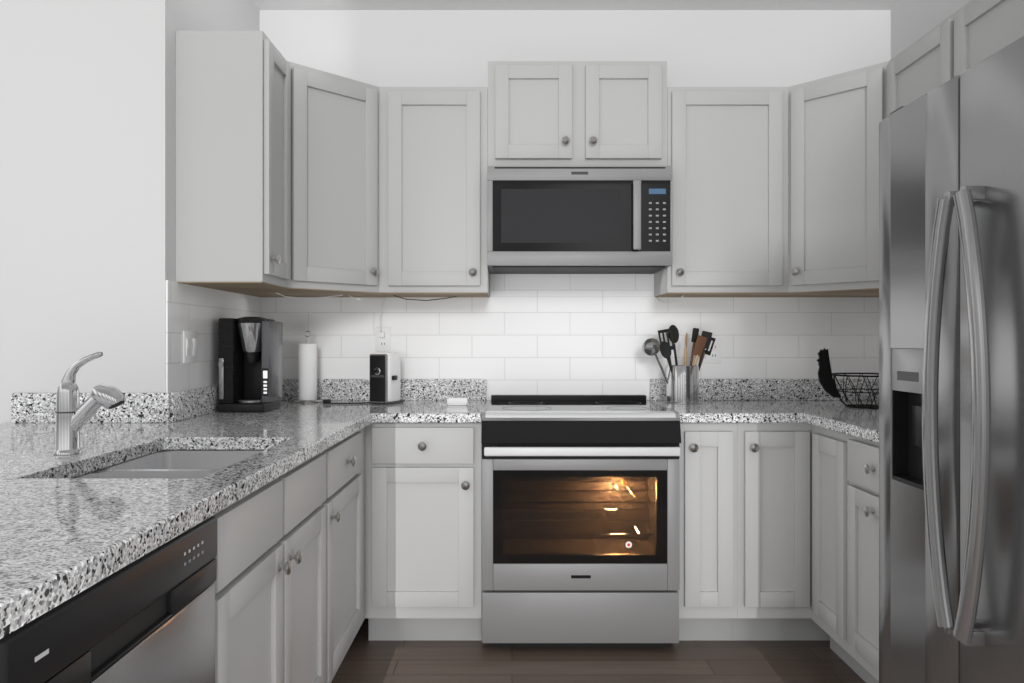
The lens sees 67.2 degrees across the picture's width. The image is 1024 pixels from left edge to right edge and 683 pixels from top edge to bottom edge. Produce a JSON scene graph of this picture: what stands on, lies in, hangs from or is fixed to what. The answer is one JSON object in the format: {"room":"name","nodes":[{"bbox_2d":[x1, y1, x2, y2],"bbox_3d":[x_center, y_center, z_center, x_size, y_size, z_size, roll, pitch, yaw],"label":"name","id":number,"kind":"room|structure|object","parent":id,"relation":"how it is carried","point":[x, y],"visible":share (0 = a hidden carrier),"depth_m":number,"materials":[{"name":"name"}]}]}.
{"room":"kitchen","nodes":[
{"label":"kitchen","id":0,"kind":"room"},
{"bbox_2d":[0,0,187,422],"bbox_3d":[-2.290,-0.180,2.680,2.220,2.740,0.120,0,0,0],"label":"wall","id":1,"kind":"structure","parent":0,"point":[87,177],"depth_m":2.62,"materials":[{"name":"grey paint"}]},
{"bbox_2d":[11,393,154,422],"bbox_3d":[-1.435,0.224,2.610,0.510,0.100,0.021,0,0,0],"label":"backsplash","id":2,"kind":"structure","parent":1,"relation":"attached to","point":[133,408],"depth_m":2.60,"materials":[{"name":"grey stone"}]},
{"bbox_2d":[188,0,259,30],"bbox_3d":[-1.240,-0.180,3.185,0.120,2.740,0.829,0,0,0],"label":"wall","id":3,"kind":"structure","parent":0,"point":[203,15],"depth_m":3.15,"materials":[{"name":"grey paint"}]},
{"bbox_2d":[155,385,218,422],"bbox_3d":[-1.162,0.224,3.082,0.020,0.100,0.967,0,0,0],"label":"backsplash","id":4,"kind":"structure","parent":3,"relation":"attached to","point":[184,404],"depth_m":2.72,"materials":[{"name":"grey stone"}]},
{"bbox_2d":[166,280,260,392],"bbox_3d":[-1.176,0.032,3.107,0.007,0.482,0.970,0,0,0],"label":"tile","id":5,"kind":"structure","parent":3,"relation":"attached to","point":[201,310],"depth_m":2.88,"materials":[{"name":"white tile"}]},
{"bbox_2d":[183,331,197,362],"bbox_3d":[-1.167,0.020,2.800,0.010,0.116,0.118,0,0,0],"label":"light switch","id":6,"kind":"object","parent":5,"relation":"attached to","point":[190,346],"visible":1,"depth_m":2.79,"materials":[{"name":"white plastic"}]},
{"bbox_2d":[176,31,290,287],"bbox_3d":[-1.002,-0.648,2.845,0.354,0.884,0.289,0,0,0],"label":"upper cabinet","id":7,"kind":"object","parent":3,"relation":"attached to","point":[233,159],"visible":0.98,"depth_m":2.70,"materials":[{"name":"grey paint"}]},
{"bbox_2d":[260,10,890,400],"bbox_3d":[0.295,-0.180,3.660,3.190,2.740,0.120,0,0,0],"label":"wall","id":8,"kind":"structure","parent":0,"point":[692,48],"depth_m":3.60,"materials":[{"name":"grey paint"}]},
{"bbox_2d":[210,61,387,296],"bbox_3d":[-0.871,-0.648,3.295,0.618,0.884,0.609,0,0,0],"label":"upper cabinet","id":9,"kind":"object","parent":8,"relation":"attached to","point":[334,184],"visible":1,"depth_m":3.13,"materials":[{"name":"grey paint"}]},
{"bbox_2d":[280,379,486,400],"bbox_3d":[-0.645,0.224,3.581,1.053,0.100,0.022,0,0,0],"label":"backsplash","id":10,"kind":"structure","parent":8,"relation":"attached to","point":[333,389],"depth_m":3.57,"materials":[{"name":"grey stone"}]},
{"bbox_2d":[379,87,489,296],"bbox_3d":[-0.337,-0.648,3.422,0.464,0.884,0.354,0,0,0],"label":"upper cabinet","id":11,"kind":"object","parent":8,"relation":"attached to","point":[433,153],"visible":1,"depth_m":3.29,"materials":[{"name":"grey paint"}]},
{"bbox_2d":[276,292,682,337],"bbox_3d":[-0.110,-0.111,3.391,1.744,0.187,0.386,0,0,0],"label":"cord","id":12,"kind":"object","parent":11,"relation":"attached to","point":[381,334],"visible":0.96,"depth_m":3.43,"materials":[{"name":"white plastic"}]},
{"bbox_2d":[261,274,878,399],"bbox_3d":[0.295,-0.021,3.596,2.948,0.588,0.007,0,0,0],"label":"tile","id":13,"kind":"structure","parent":8,"relation":"attached to","point":[551,334],"depth_m":3.59,"materials":[{"name":"white tile"}]},
{"bbox_2d":[376,327,390,351],"bbox_3d":[-0.600,-0.010,3.588,0.072,0.116,0.009,0,0,0],"label":"electrical outlet","id":14,"kind":"object","parent":13,"relation":"attached to","point":[383,344],"visible":1,"depth_m":3.59,"materials":[{"name":"white plastic"}]},
{"bbox_2d":[706,339,720,363],"bbox_3d":[0.940,0.045,3.588,0.072,0.116,0.009,0,0,0],"label":"electrical outlet","id":15,"kind":"object","parent":13,"relation":"attached to","point":[714,357],"visible":0.81,"depth_m":3.59,"materials":[{"name":"white plastic"}]},
{"bbox_2d":[488,61,666,165],"bbox_3d":[0.280,-0.968,3.422,0.768,0.464,0.354,0,0,0],"label":"upper cabinet","id":16,"kind":"object","parent":8,"relation":"attached to","point":[577,113],"visible":0.98,"depth_m":3.29,"materials":[{"name":"grey paint"}]},
{"bbox_2d":[487,166,672,273],"bbox_3d":[0.281,-0.519,3.372,0.766,0.415,0.439,0,0,0],"label":"over-the-range microwave","id":17,"kind":"object","parent":16,"relation":"attached to","point":[579,219],"visible":1,"depth_m":3.18,"materials":[{"name":"grey metal"}]},
{"bbox_2d":[654,87,787,296],"bbox_3d":[0.924,-0.648,3.422,0.518,0.884,0.354,0,0,0],"label":"upper cabinet","id":18,"kind":"object","parent":8,"relation":"attached to","point":[727,154],"visible":1,"depth_m":3.29,"materials":[{"name":"grey paint"}]},
{"bbox_2d":[650,379,878,400],"bbox_3d":[1.186,0.224,3.581,1.087,0.100,0.022,0,0,0],"label":"backsplash","id":19,"kind":"structure","parent":8,"relation":"attached to","point":[709,389],"depth_m":3.57,"materials":[{"name":"grey stone"}]},
{"bbox_2d":[770,61,888,296],"bbox_3d":[1.471,-0.648,3.295,0.596,0.884,0.609,0,0,0],"label":"upper cabinet","id":20,"kind":"object","parent":8,"relation":"attached to","point":[833,184],"visible":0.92,"depth_m":3.14,"materials":[{"name":"grey paint"}]},
{"bbox_2d":[252,0,901,9],"bbox_3d":[-0.755,-1.580,1.260,5.290,0.060,4.920,0,0,0],"label":"ceiling","id":21,"kind":"structure","parent":0,"point":[575,4],"depth_m":3.54,"materials":[{"name":"white paint"}]},
{"bbox_2d":[331,618,865,682],"bbox_3d":[-0.755,1.220,1.260,5.290,0.060,4.920,0,0,0],"label":"floor","id":22,"kind":"structure","parent":0,"point":[366,660],"depth_m":2.85,"materials":[{"name":"brown wood"}]},
{"bbox_2d":[0,516,216,682],"bbox_3d":[-0.855,0.752,1.125,0.626,0.875,0.606,0,0,0],"label":"dishwasher","id":23,"kind":"object","parent":22,"relation":"on","point":[149,617],"visible":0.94,"depth_m":1.12,"materials":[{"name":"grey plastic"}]},
{"bbox_2d":[89,451,325,682],"bbox_3d":[-0.850,0.752,1.865,0.658,0.876,0.870,0,0,0],"label":"base cabinet","id":24,"kind":"object","parent":22,"relation":"on","point":[270,604],"visible":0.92,"depth_m":1.80,"materials":[{"name":"grey wood"}]},
{"bbox_2d":[321,427,364,682],"bbox_3d":[-0.850,0.752,2.645,0.658,0.876,0.689,0,0,0],"label":"base cabinet","id":25,"kind":"object","parent":22,"relation":"on","point":[344,503],"visible":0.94,"depth_m":2.56,"materials":[{"name":"grey wood"}]},
{"bbox_2d":[365,421,481,639],"bbox_3d":[-0.344,0.752,3.270,0.453,0.876,0.659,0,0,0],"label":"base cabinet","id":26,"kind":"object","parent":22,"relation":"on","point":[423,531],"visible":0.98,"depth_m":2.98,"materials":[{"name":"grey wood"}]},
{"bbox_2d":[481,395,680,646],"bbox_3d":[0.262,0.719,3.228,0.756,0.942,0.720,0,0,0],"label":"range","id":27,"kind":"object","parent":22,"relation":"on","point":[580,520],"visible":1,"depth_m":2.94,"materials":[{"name":"grey metal"}]},
{"bbox_2d":[678,423,736,639],"bbox_3d":[0.758,0.752,3.270,0.233,0.876,0.659,0,0,0],"label":"base cabinet","id":28,"kind":"object","parent":22,"relation":"on","point":[707,591],"visible":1,"depth_m":2.98,"materials":[{"name":"grey wood"}]},
{"bbox_2d":[732,423,829,639],"bbox_3d":[1.322,0.752,3.270,0.894,0.876,0.659,0,0,0],"label":"base cabinet","id":29,"kind":"object","parent":22,"relation":"on","point":[773,531],"visible":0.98,"depth_m":2.98,"materials":[{"name":"grey wood"}]},
{"bbox_2d":[654,401,878,442],"bbox_3d":[1.206,0.294,2.907,1.127,0.038,1.384,0,0,0],"label":"countertop","id":30,"kind":"structure","parent":29,"relation":"on","point":[839,416],"depth_m":2.96,"materials":[{"name":"stone"}]},
{"bbox_2d":[642,325,715,403],"bbox_3d":[0.748,0.099,3.440,0.338,0.350,0.144,0,0,0],"label":"utensil crock","id":31,"kind":"object","parent":30,"relation":"on","point":[682,384],"visible":1,"depth_m":3.40,"materials":[{"name":"silver metal"}]},
{"bbox_2d":[816,348,878,408],"bbox_3d":[1.486,0.151,3.220,0.427,0.247,0.306,0,0,0],"label":"wire basket","id":32,"kind":"object","parent":30,"relation":"on","point":[826,377],"visible":0.65,"depth_m":3.21,"materials":[{"name":"black metal"}]},
{"bbox_2d":[811,425,871,682],"bbox_3d":[1.455,0.752,2.815,0.629,0.876,0.349,0,0,0],"label":"base cabinet","id":33,"kind":"object","parent":22,"relation":"on","point":[830,482],"visible":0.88,"depth_m":2.79,"materials":[{"name":"grey wood"}]},
{"bbox_2d":[847,435,878,682],"bbox_3d":[1.440,0.752,2.428,0.659,0.876,0.424,0,0,0],"label":"base cabinet","id":34,"kind":"object","parent":22,"relation":"on","point":[863,551],"visible":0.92,"depth_m":2.52,"materials":[{"name":"grey wood"}]},
{"bbox_2d":[879,36,1023,682],"bbox_3d":[1.376,0.271,1.754,0.776,1.838,0.909,0,0,0],"label":"refrigerator","id":35,"kind":"object","parent":22,"relation":"on","point":[951,380],"visible":1,"depth_m":1.81,"materials":[{"name":"grey metal"}]},
{"bbox_3d":[-0.900,0.752,1.710,0.659,0.876,1.819,0,0,0],"label":"base cabinet","id":36,"kind":"object","parent":22,"relation":"on","visible":0},
{"bbox_2d":[0,465,175,552],"bbox_3d":[-0.820,0.294,1.165,0.360,0.038,0.770,0,0,0],"label":"countertop","id":37,"kind":"structure","parent":36,"relation":"on","point":[35,500],"depth_m":1.38,"materials":[{"name":"stone"}]},
{"bbox_2d":[0,401,379,638],"bbox_3d":[-1.127,0.294,2.190,1.185,0.038,2.819,0,0,0],"label":"countertop","id":38,"kind":"structure","parent":36,"relation":"on","point":[66,534],"depth_m":1.58,"materials":[{"name":"stone"}]},
{"bbox_2d":[53,351,125,454],"bbox_3d":[-1.036,0.149,1.890,0.172,0.250,0.063,0,0,0],"label":"faucet","id":39,"kind":"object","parent":38,"relation":"on","point":[73,416],"visible":1,"depth_m":1.87,"materials":[{"name":"silver metal"}]},
{"bbox_2d":[76,450,263,477],"bbox_3d":[-0.815,0.416,1.880,0.426,0.204,0.716,0,0,0],"label":"undermount sink","id":40,"kind":"object","parent":38,"relation":"in","point":[186,463],"depth_m":2.19,"materials":[{"name":"silver metal"}]},
{"bbox_2d":[217,317,282,411],"bbox_3d":[-1.046,0.088,3.085,0.192,0.373,0.220,0,0,0],"label":"coffee maker","id":41,"kind":"object","parent":38,"relation":"on","point":[250,364],"visible":1,"depth_m":3.02,"materials":[{"name":"black plastic"}]},
{"bbox_2d":[291,331,322,402],"bbox_3d":[-0.925,0.113,3.490,0.144,0.323,0.144,0,0,0],"label":"paper towel holder","id":42,"kind":"object","parent":38,"relation":"on","point":[307,372],"visible":0.98,"depth_m":3.45,"materials":[{"name":"white paper"}]},
{"bbox_2d":[323,352,403,403],"bbox_3d":[-0.662,0.162,3.428,0.347,0.225,0.176,0,0,0],"label":"can opener","id":43,"kind":"object","parent":38,"relation":"on","point":[385,377],"visible":1,"depth_m":3.37,"materials":[{"name":"white plastic"}]},
{"bbox_2d":[372,401,485,422],"bbox_3d":[-0.319,0.294,3.277,0.401,0.038,0.645,0,0,0],"label":"countertop","id":44,"kind":"structure","parent":36,"relation":"on","point":[406,411],"depth_m":2.98,"materials":[{"name":"stone"}]},
{"bbox_2d":[447,398,467,404],"bbox_3d":[-0.235,0.260,3.330,0.088,0.029,0.060,0,0,0],"label":"soap dish","id":45,"kind":"object","parent":44,"relation":"on","point":[457,401],"visible":1,"depth_m":3.30,"materials":[{"name":"white ceramic"}]},
{"bbox_2d":[891,0,969,58],"bbox_3d":[1.830,-0.180,1.200,0.120,2.740,4.800,0,0,0],"label":"wall","id":46,"kind":"structure","parent":0,"point":[912,21],"depth_m":3.38,"materials":[{"name":"grey paint"}]},
{"bbox_2d":[887,10,957,116],"bbox_3d":[1.592,-0.648,2.760,0.354,0.884,0.458,0,0,0],"label":"upper cabinet","id":47,"kind":"object","parent":46,"relation":"attached to","point":[921,66],"visible":0.19,"depth_m":2.73,"materials":[{"name":"grey paint"}]},
{"bbox_2d":[954,0,1023,76],"bbox_3d":[1.592,-0.883,2.075,0.354,0.414,0.910,0,0,0],"label":"upper cabinet","id":48,"kind":"object","parent":46,"relation":"attached to","point":[984,29],"visible":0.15,"depth_m":2.37,"materials":[{"name":"grey paint"}]}
]}

